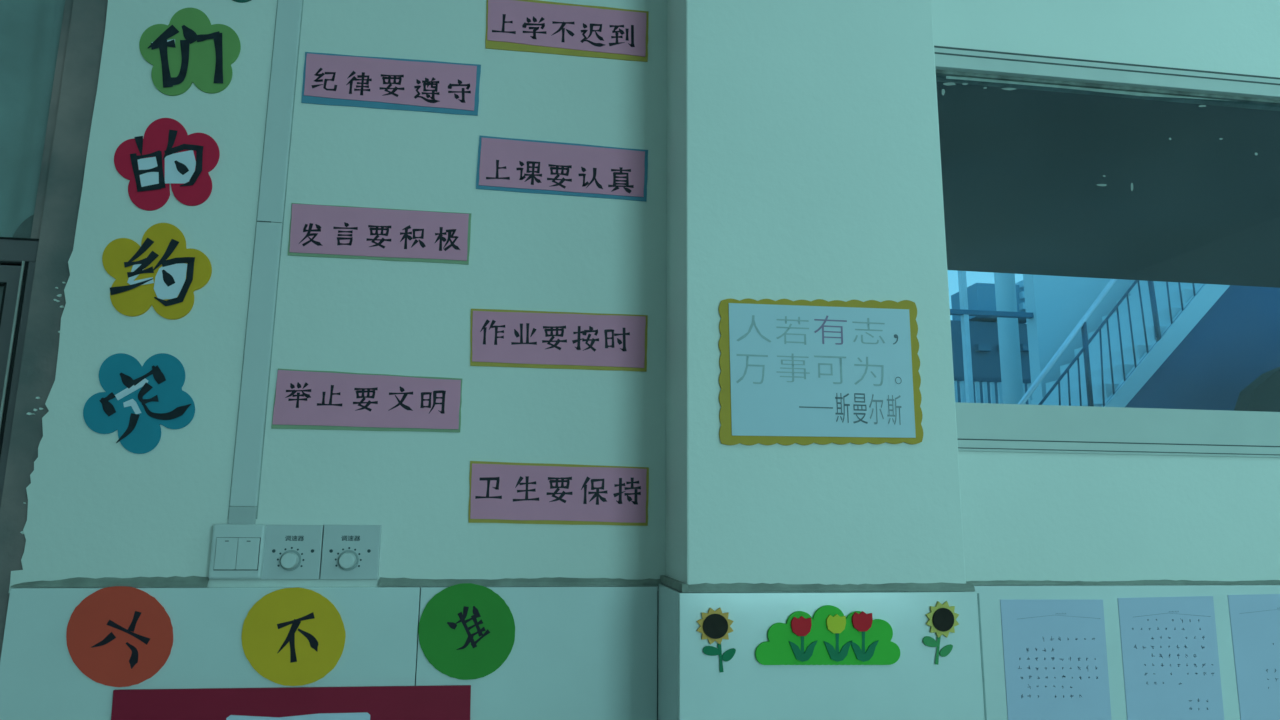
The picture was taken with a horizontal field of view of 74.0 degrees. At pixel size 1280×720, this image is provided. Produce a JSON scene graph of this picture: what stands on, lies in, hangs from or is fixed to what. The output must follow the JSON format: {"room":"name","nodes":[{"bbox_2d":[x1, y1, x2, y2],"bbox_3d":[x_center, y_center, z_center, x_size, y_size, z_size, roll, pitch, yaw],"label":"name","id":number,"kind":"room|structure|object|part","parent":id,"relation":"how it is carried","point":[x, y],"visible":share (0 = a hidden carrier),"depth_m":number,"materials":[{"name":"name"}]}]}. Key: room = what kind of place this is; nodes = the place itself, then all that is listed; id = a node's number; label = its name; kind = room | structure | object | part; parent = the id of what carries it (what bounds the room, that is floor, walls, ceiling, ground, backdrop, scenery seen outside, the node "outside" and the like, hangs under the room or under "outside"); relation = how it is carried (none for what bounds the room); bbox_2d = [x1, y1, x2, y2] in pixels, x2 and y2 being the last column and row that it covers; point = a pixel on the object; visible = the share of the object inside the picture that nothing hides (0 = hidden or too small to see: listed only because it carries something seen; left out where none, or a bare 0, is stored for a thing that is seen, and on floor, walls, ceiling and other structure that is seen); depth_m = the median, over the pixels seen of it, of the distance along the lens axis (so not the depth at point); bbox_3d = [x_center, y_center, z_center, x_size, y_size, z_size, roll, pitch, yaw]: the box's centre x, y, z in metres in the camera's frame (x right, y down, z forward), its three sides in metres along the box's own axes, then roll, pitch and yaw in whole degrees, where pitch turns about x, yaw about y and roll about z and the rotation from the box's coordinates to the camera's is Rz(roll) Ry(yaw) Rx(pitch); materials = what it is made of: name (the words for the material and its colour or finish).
{"room":"school classroom","nodes":[
{"label":"school classroom","id":0,"kind":"room"},
{"bbox_2d":[13,214,33,237],"bbox_3d":[-1.288,0.085,1.478,0.576,3.050,0.020,2,-11,-8],"label":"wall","id":1,"kind":"structure","parent":0,"point":[24,230],"depth_m":1.55,"materials":[{"name":"white paint"}]},
{"bbox_2d":[0,0,1279,719],"bbox_3d":[1.442,0.163,1.763,4.913,3.050,0.230,2,-11,-8],"label":"wall","id":2,"kind":"structure","parent":0,"point":[82,514],"depth_m":1.42,"materials":[{"name":"paint"}]},
{"bbox_2d":[66,586,172,686],"bbox_3d":[-0.774,0.411,1.266,0.148,0.144,0.004,2,-11,-8],"label":"card","id":3,"kind":"object","parent":2,"relation":"attached to","point":[117,636],"visible":1,"depth_m":1.26,"materials":[{"name":"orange paper"}]},
{"bbox_2d":[83,353,194,453],"bbox_3d":[-0.786,0.067,1.338,0.162,0.160,0.005,2,-11,-8],"label":"card","id":4,"kind":"object","parent":2,"relation":"attached to","point":[137,399],"visible":1,"depth_m":1.34,"materials":[{"name":"blue paper"}]},
{"bbox_2d":[102,223,211,319],"bbox_3d":[-0.783,-0.145,1.377,0.167,0.161,0.005,2,-11,-8],"label":"card","id":5,"kind":"object","parent":2,"relation":"attached to","point":[161,273],"visible":1,"depth_m":1.37,"materials":[{"name":"yellow paper"}]},
{"bbox_2d":[114,118,219,210],"bbox_3d":[-0.786,-0.325,1.410,0.162,0.163,0.005,2,-11,-8],"label":"card","id":6,"kind":"object","parent":2,"relation":"attached to","point":[166,155],"visible":1,"depth_m":1.41,"materials":[{"name":"paper"}]},
{"bbox_2d":[139,8,240,95],"bbox_3d":[-0.768,-0.526,1.450,0.161,0.164,0.005,2,-11,-8],"label":"card","id":7,"kind":"object","parent":2,"relation":"attached to","point":[188,50],"visible":1,"depth_m":1.45,"materials":[{"name":"green paper"}]},
{"bbox_2d":[208,524,265,578],"bbox_3d":[-0.620,0.295,1.311,0.077,0.083,0.022,2,-11,-8],"label":"light switch","id":8,"kind":"object","parent":2,"relation":"attached to","point":[237,550],"visible":1,"depth_m":1.30,"materials":[{"name":"white plastic"}]},
{"bbox_2d":[233,0,250,2],"bbox_3d":[-0.695,-0.694,1.492,0.150,0.146,0.003,2,-11,-8],"label":"card","id":9,"kind":"object","parent":2,"relation":"attached to","point":[239,1],"visible":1,"depth_m":1.48,"materials":[{"name":"green paper"}]},
{"bbox_2d":[228,0,303,523],"bbox_3d":[-0.614,-0.586,1.483,0.044,1.718,0.006,2,-11,-8],"label":"duct","id":10,"kind":"object","parent":2,"relation":"attached to","point":[259,334],"visible":1,"depth_m":1.40,"materials":[{"name":"white plastic"}]},
{"bbox_2d":[111,685,470,719],"bbox_3d":[-0.517,0.646,1.259,0.523,0.308,0.008,2,-11,-8],"label":"board","id":11,"kind":"object","parent":2,"relation":"attached to","point":[439,702],"visible":1,"depth_m":1.28,"materials":[{"name":"paper"}]},
{"bbox_2d":[260,525,323,579],"bbox_3d":[-0.542,0.299,1.321,0.088,0.083,0.024,2,-11,-8],"label":"switch","id":12,"kind":"object","parent":2,"relation":"attached to","point":[291,552],"visible":1,"depth_m":1.32,"materials":[{"name":"white plastic"}]},
{"bbox_3d":[-0.542,0.310,1.313,0.026,0.026,0.013,2,-11,-8],"label":"knob","id":13,"kind":"part","parent":12,"relation":"part of","materials":[{"name":"white plastic"}]},
{"bbox_2d":[241,587,345,685],"bbox_3d":[-0.529,0.423,1.301,0.152,0.144,0.004,2,-11,-8],"label":"card","id":14,"kind":"object","parent":2,"relation":"attached to","point":[296,636],"visible":1,"depth_m":1.30,"materials":[{"name":"yellow paper"}]},
{"bbox_2d":[320,525,381,579],"bbox_3d":[-0.454,0.302,1.334,0.087,0.084,0.024,2,-11,-8],"label":"switch","id":15,"kind":"object","parent":2,"relation":"attached to","point":[349,552],"visible":1,"depth_m":1.34,"materials":[{"name":"white plastic"}]},
{"bbox_3d":[-0.457,0.313,1.326,0.026,0.026,0.013,2,-11,-8],"label":"knob","id":16,"kind":"part","parent":15,"relation":"part of","materials":[{"name":"white plastic"}]},
{"bbox_2d":[271,369,461,431],"bbox_3d":[-0.443,0.067,1.389,0.297,0.098,0.004,2,-11,-8],"label":"card","id":17,"kind":"object","parent":2,"relation":"attached to","point":[303,399],"visible":1,"depth_m":1.39,"materials":[{"name":"pink paper"}]},
{"bbox_2d":[288,203,470,264],"bbox_3d":[-0.439,-0.214,1.442,0.297,0.092,0.004,2,-11,-8],"label":"card","id":18,"kind":"object","parent":2,"relation":"attached to","point":[328,231],"visible":1,"depth_m":1.44,"materials":[{"name":"pink paper"}]},
{"bbox_2d":[301,52,480,115],"bbox_3d":[-0.434,-0.486,1.492,0.301,0.099,0.004,2,-11,-8],"label":"card","id":19,"kind":"object","parent":2,"relation":"attached to","point":[328,79],"visible":1,"depth_m":1.49,"materials":[{"name":"pink paper"}]},
{"bbox_2d":[418,583,514,679],"bbox_3d":[-0.272,0.427,1.338,0.150,0.146,0.004,2,-11,-8],"label":"card","id":20,"kind":"object","parent":2,"relation":"attached to","point":[466,631],"visible":1,"depth_m":1.34,"materials":[{"name":"green paper"}]},
{"bbox_2d":[469,461,648,525],"bbox_3d":[-0.132,0.221,1.407,0.297,0.102,0.004,2,-11,-8],"label":"card","id":21,"kind":"object","parent":2,"relation":"attached to","point":[500,492],"visible":1,"depth_m":1.41,"materials":[{"name":"pink paper"}]},
{"bbox_2d":[470,309,647,371],"bbox_3d":[-0.137,-0.034,1.454,0.303,0.100,0.004,2,-11,-8],"label":"card","id":22,"kind":"object","parent":2,"relation":"attached to","point":[498,338],"visible":1,"depth_m":1.45,"materials":[{"name":"pink paper"}]},
{"bbox_2d":[476,136,647,201],"bbox_3d":[-0.136,-0.340,1.510,0.303,0.103,0.004,2,-11,-8],"label":"card","id":23,"kind":"object","parent":2,"relation":"attached to","point":[504,164],"visible":1,"depth_m":1.51,"materials":[{"name":"pink paper"}]},
{"bbox_2d":[485,0,648,61],"bbox_3d":[-0.132,-0.608,1.560,0.298,0.105,0.004,2,-11,-8],"label":"card","id":24,"kind":"object","parent":2,"relation":"attached to","point":[536,26],"visible":1,"depth_m":1.56,"materials":[{"name":"pink paper"}]},
{"bbox_2d":[1000,600,1111,719],"bbox_3d":[0.720,0.604,1.455,0.196,0.377,0.002,2,-11,-8],"label":"sheet","id":25,"kind":"object","parent":2,"relation":"attached to","point":[1055,651],"visible":1,"depth_m":1.47,"materials":[{"name":"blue paper"}]},
{"bbox_2d":[934,46,1279,457],"bbox_3d":[1.881,-0.171,1.831,2.950,0.792,0.105,2,-11,-8],"label":"window","id":26,"kind":"structure","parent":2,"relation":"in","point":[981,427],"depth_m":1.62,"materials":[{"name":"metal"}]},
{"bbox_3d":[1.897,-0.541,1.877,2.930,0.040,0.054,2,-11,-8],"label":"head frame","id":27,"kind":"part","parent":26,"relation":"part of","materials":[{"name":"metal"}]},
{"bbox_3d":[1.897,-0.523,1.874,2.930,0.017,0.032,2,-11,-8],"label":"sash rail","id":28,"kind":"part","parent":26,"relation":"part of","materials":[{"name":"metal"}]},
{"bbox_3d":[1.890,0.162,1.754,2.930,0.067,0.059,2,-11,-8],"label":"frame","id":29,"kind":"part","parent":26,"relation":"part of","materials":[{"name":"metal"}]},
{"bbox_2d":[1118,596,1223,719],"bbox_3d":[0.937,0.614,1.485,0.194,0.390,0.002,2,-11,-8],"label":"sheet","id":30,"kind":"object","parent":2,"relation":"attached to","point":[1170,658],"visible":1,"depth_m":1.50,"materials":[{"name":"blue paper"}]},
{"bbox_2d":[1228,594,1279,719],"bbox_3d":[1.164,0.625,1.517,0.213,0.403,0.002,2,-11,-8],"label":"sheet","id":31,"kind":"object","parent":2,"relation":"attached to","point":[1255,618],"visible":1,"depth_m":1.53,"materials":[{"name":"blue paper"}]},
{"bbox_2d":[658,0,986,719],"bbox_3d":[0.259,0.102,1.494,0.462,3.050,0.391,2,-11,-8],"label":"wall","id":32,"kind":"structure","parent":0,"point":[804,155],"depth_m":1.34,"materials":[{"name":"paint"}]},
{"bbox_2d":[697,608,735,671],"bbox_3d":[0.109,0.400,1.214,0.057,0.089,0.007,2,-11,-8],"label":"sunflower","id":33,"kind":"object","parent":32,"relation":"attached to","point":[714,625],"visible":1,"depth_m":1.21,"materials":[{"name":"yellow paper"}]},
{"bbox_2d":[703,614,727,638],"bbox_3d":[0.108,0.381,1.215,0.036,0.034,0.002,2,-11,-8],"label":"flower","id":34,"kind":"object","parent":33,"relation":"on","point":[715,626],"depth_m":1.21,"materials":[{"name":"black paper"}]},
{"bbox_3d":[0.115,0.424,1.211,0.009,0.040,0.001,2,-11,-8],"label":"stem","id":35,"kind":"part","parent":33,"relation":"part of","materials":[{"name":"green paper"}]},
{"bbox_2d":[718,298,922,445],"bbox_3d":[0.282,0.016,1.322,0.327,0.239,0.005,2,-11,-8],"label":"poster","id":36,"kind":"object","parent":32,"relation":"attached to","point":[818,371],"visible":1,"depth_m":1.32,"materials":[{"name":"paper"}]},
{"bbox_2d":[755,605,899,664],"bbox_3d":[0.274,0.401,1.237,0.218,0.084,0.009,2,-11,-8],"label":"bush","id":37,"kind":"object","parent":32,"relation":"attached to","point":[830,637],"visible":1,"depth_m":1.24,"materials":[{"name":"green paper"},{"name":"red foam"},{"name":"yellow foam"}]},
{"bbox_2d":[791,616,811,635],"bbox_3d":[0.234,0.385,1.231,0.030,0.028,0.004,2,-11,-8],"label":"flower","id":38,"kind":"object","parent":37,"relation":"on","point":[800,625],"depth_m":1.23,"materials":[{"name":"red paper"}]},
{"bbox_3d":[0.235,0.410,1.228,0.007,0.028,0.001,2,-11,-8],"label":"tulip stem","id":39,"kind":"part","parent":37,"relation":"part of","materials":[{"name":"green paper"}]},
{"bbox_2d":[826,614,845,632],"bbox_3d":[0.286,0.384,1.239,0.029,0.027,0.004,2,-11,-8],"label":"flower","id":40,"kind":"object","parent":37,"relation":"on","point":[835,623],"depth_m":1.24,"materials":[{"name":"yellow paper"}]},
{"bbox_3d":[0.287,0.411,1.236,0.007,0.031,0.001,2,-11,-8],"label":"tulip stem","id":41,"kind":"part","parent":37,"relation":"part of","materials":[{"name":"green paper"}]},
{"bbox_2d":[852,611,872,630],"bbox_3d":[0.326,0.383,1.246,0.031,0.028,0.004,2,-11,-8],"label":"flower","id":42,"kind":"object","parent":37,"relation":"on","point":[861,621],"depth_m":1.24,"materials":[{"name":"red paper"}]},
{"bbox_3d":[0.326,0.411,1.242,0.007,0.035,0.001,2,-11,-8],"label":"tulip stem","id":43,"kind":"part","parent":37,"relation":"part of","materials":[{"name":"green paper"}]},
{"bbox_2d":[922,601,958,664],"bbox_3d":[0.448,0.406,1.263,0.059,0.091,0.007,2,-11,-8],"label":"sunflower","id":44,"kind":"object","parent":32,"relation":"attached to","point":[942,618],"visible":1,"depth_m":1.26,"materials":[{"name":"yellow paper"}]},
{"bbox_3d":[0.441,0.428,1.259,0.012,0.044,0.001,2,-11,-8],"label":"stem","id":45,"kind":"part","parent":44,"relation":"part of","materials":[{"name":"green paper"}]},
{"bbox_2d":[932,608,953,630],"bbox_3d":[0.452,0.386,1.265,0.034,0.034,0.002,2,-11,-8],"label":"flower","id":46,"kind":"object","parent":44,"relation":"on","point":[942,618],"depth_m":1.26,"materials":[{"name":"black paper"}]},
{"bbox_2d":[1023,274,1140,399],"bbox_3d":[8.189,-0.112,10.719,7.000,7.020,0.200,2,-11,-8],"label":"wall","id":47,"kind":"structure","parent":0,"point":[1057,304],"depth_m":10.25,"materials":[{"name":"paint"}]},
{"bbox_2d":[950,271,1033,402],"bbox_3d":[1.275,-0.122,9.682,7.250,6.500,0.090,2,-11,-8],"label":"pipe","id":48,"kind":"structure","parent":47,"relation":"in","point":[963,311],"depth_m":10.12,"materials":[{"name":"metal"}]},
{"bbox_2d":[936,82,1279,287],"bbox_3d":[2.416,-1.278,4.635,8.000,0.250,4.578,2,-11,-8],"label":"ceiling","id":49,"kind":"structure","parent":0,"point":[1022,169],"depth_m":5.16,"materials":[{"name":"concrete"}]},
{"bbox_3d":[5.401,7.269,31.142,100.000,0.080,58.360,2,-11,-8],"label":"floor","id":50,"kind":"structure","parent":0,"visible":0},
{"bbox_2d":[954,376,1031,404],"bbox_3d":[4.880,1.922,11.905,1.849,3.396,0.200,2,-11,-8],"label":"balcony railing","id":51,"kind":"object","parent":50,"relation":"on","point":[984,380],"visible":0.15,"depth_m":12.18,"materials":[{"name":"metal"}]},
{"bbox_3d":[4.894,0.283,12.209,1.849,0.060,0.060,2,-11,-8],"label":"rail","id":52,"kind":"part","parent":51,"relation":"part of","materials":[{"name":"metal"}]},
{"bbox_2d":[994,273,1023,403],"bbox_3d":[4.996,-0.505,11.548,0.257,8.000,0.257,2,-11,-8],"label":"column","id":53,"kind":"structure","parent":50,"relation":"on","point":[1005,288],"depth_m":11.40,"materials":[{"name":"paint"}]},
{"bbox_2d":[1031,280,1279,411],"bbox_3d":[6.702,0.753,8.873,6.669,4.580,2.050,2,-11,-8],"label":"staircase","id":54,"kind":"structure","parent":50,"relation":"on","point":[1222,351],"depth_m":8.66,"materials":[{"name":"paint"}]},
{"bbox_2d":[1018,279,1204,406],"bbox_3d":[4.355,0.269,8.328,3.622,2.967,0.051,2,-11,-8],"label":"stair railing","id":55,"kind":"object","parent":54,"relation":"attached to","point":[1082,324],"visible":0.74,"depth_m":8.42,"materials":[{"name":"metal"}]},
{"bbox_3d":[3.831,0.250,8.254,2.564,2.967,0.050,2,-11,-8],"label":"handrail","id":56,"kind":"part","parent":55,"relation":"part of","materials":[{"name":"metal"}]},
{"bbox_3d":[4.407,0.048,8.377,0.052,0.856,0.051,2,-11,-8],"label":"post","id":57,"kind":"part","parent":55,"relation":"part of","materials":[{"name":"metal"}]},
{"bbox_3d":[4.038,0.255,8.284,2.615,2.895,0.027,2,-11,-8],"label":"rail","id":58,"kind":"part","parent":55,"relation":"part of","materials":[{"name":"metal"}]},
{"bbox_3d":[5.207,-0.438,8.586,0.086,0.851,0.051,2,-11,-8],"label":"post","id":59,"kind":"part","parent":55,"relation":"part of","materials":[{"name":"metal"}]},
{"bbox_3d":[4.728,0.286,8.381,2.868,2.948,0.027,2,-11,-8],"label":"rail","id":60,"kind":"part","parent":55,"relation":"part of","materials":[{"name":"metal"}]},
{"label":"outside","id":61,"kind":"structure","parent":0,"visible":0},
{"bbox_2d":[950,280,1030,404],"bbox_3d":[7.981,3.871,19.537,4.064,11.532,1.350,2,-11,-8],"label":"building","id":62,"kind":"structure","parent":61,"point":[985,355],"depth_m":20.00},
{"bbox_3d":[-2.373,0.026,1.213,1.650,3.050,0.200,2,-11,-8],"label":"wall","id":63,"kind":"structure","parent":0,"visible":0},
{"bbox_2d":[0,0,72,506],"bbox_3d":[-1.264,0.058,1.330,0.580,3.050,0.073,2,-11,-8],"label":"door frame","id":64,"kind":"structure","parent":63,"relation":"in","point":[18,256],"depth_m":1.37,"materials":[{"name":"metal"}]},
{"bbox_3d":[-1.296,0.714,1.201,0.525,1.712,0.020,2,-11,-8],"label":"panel","id":65,"kind":"part","parent":64,"relation":"part of","materials":[{"name":"metal"}]},
{"bbox_3d":[-1.286,-0.144,1.359,0.528,0.029,0.044,2,-11,-8],"label":"rail","id":66,"kind":"part","parent":64,"relation":"part of","materials":[{"name":"metal"}]},
{"bbox_3d":[-0.993,0.707,1.252,0.020,1.749,0.072,2,-11,-8],"label":"frame post","id":67,"kind":"part","parent":64,"relation":"part of","materials":[{"name":"metal"}]},
{"bbox_3d":[-1.264,-0.181,1.379,0.576,0.039,0.065,2,-11,-8],"label":"transom rail","id":68,"kind":"part","parent":64,"relation":"part of","materials":[{"name":"metal"}]},
{"bbox_2d":[0,0,64,236],"bbox_3d":[-1.272,-0.811,1.522,0.575,1.272,0.044,2,-11,-8],"label":"curtain","id":69,"kind":"object","parent":64,"relation":"hanging from","point":[30,30],"visible":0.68,"depth_m":1.49,"materials":[{"name":"blue fabric"}]},
{"bbox_3d":[-0.983,-0.811,1.532,0.024,1.262,0.054,2,-11,-8],"label":"transom post","id":70,"kind":"part","parent":64,"relation":"part of","materials":[{"name":"grey metal"}]}
]}

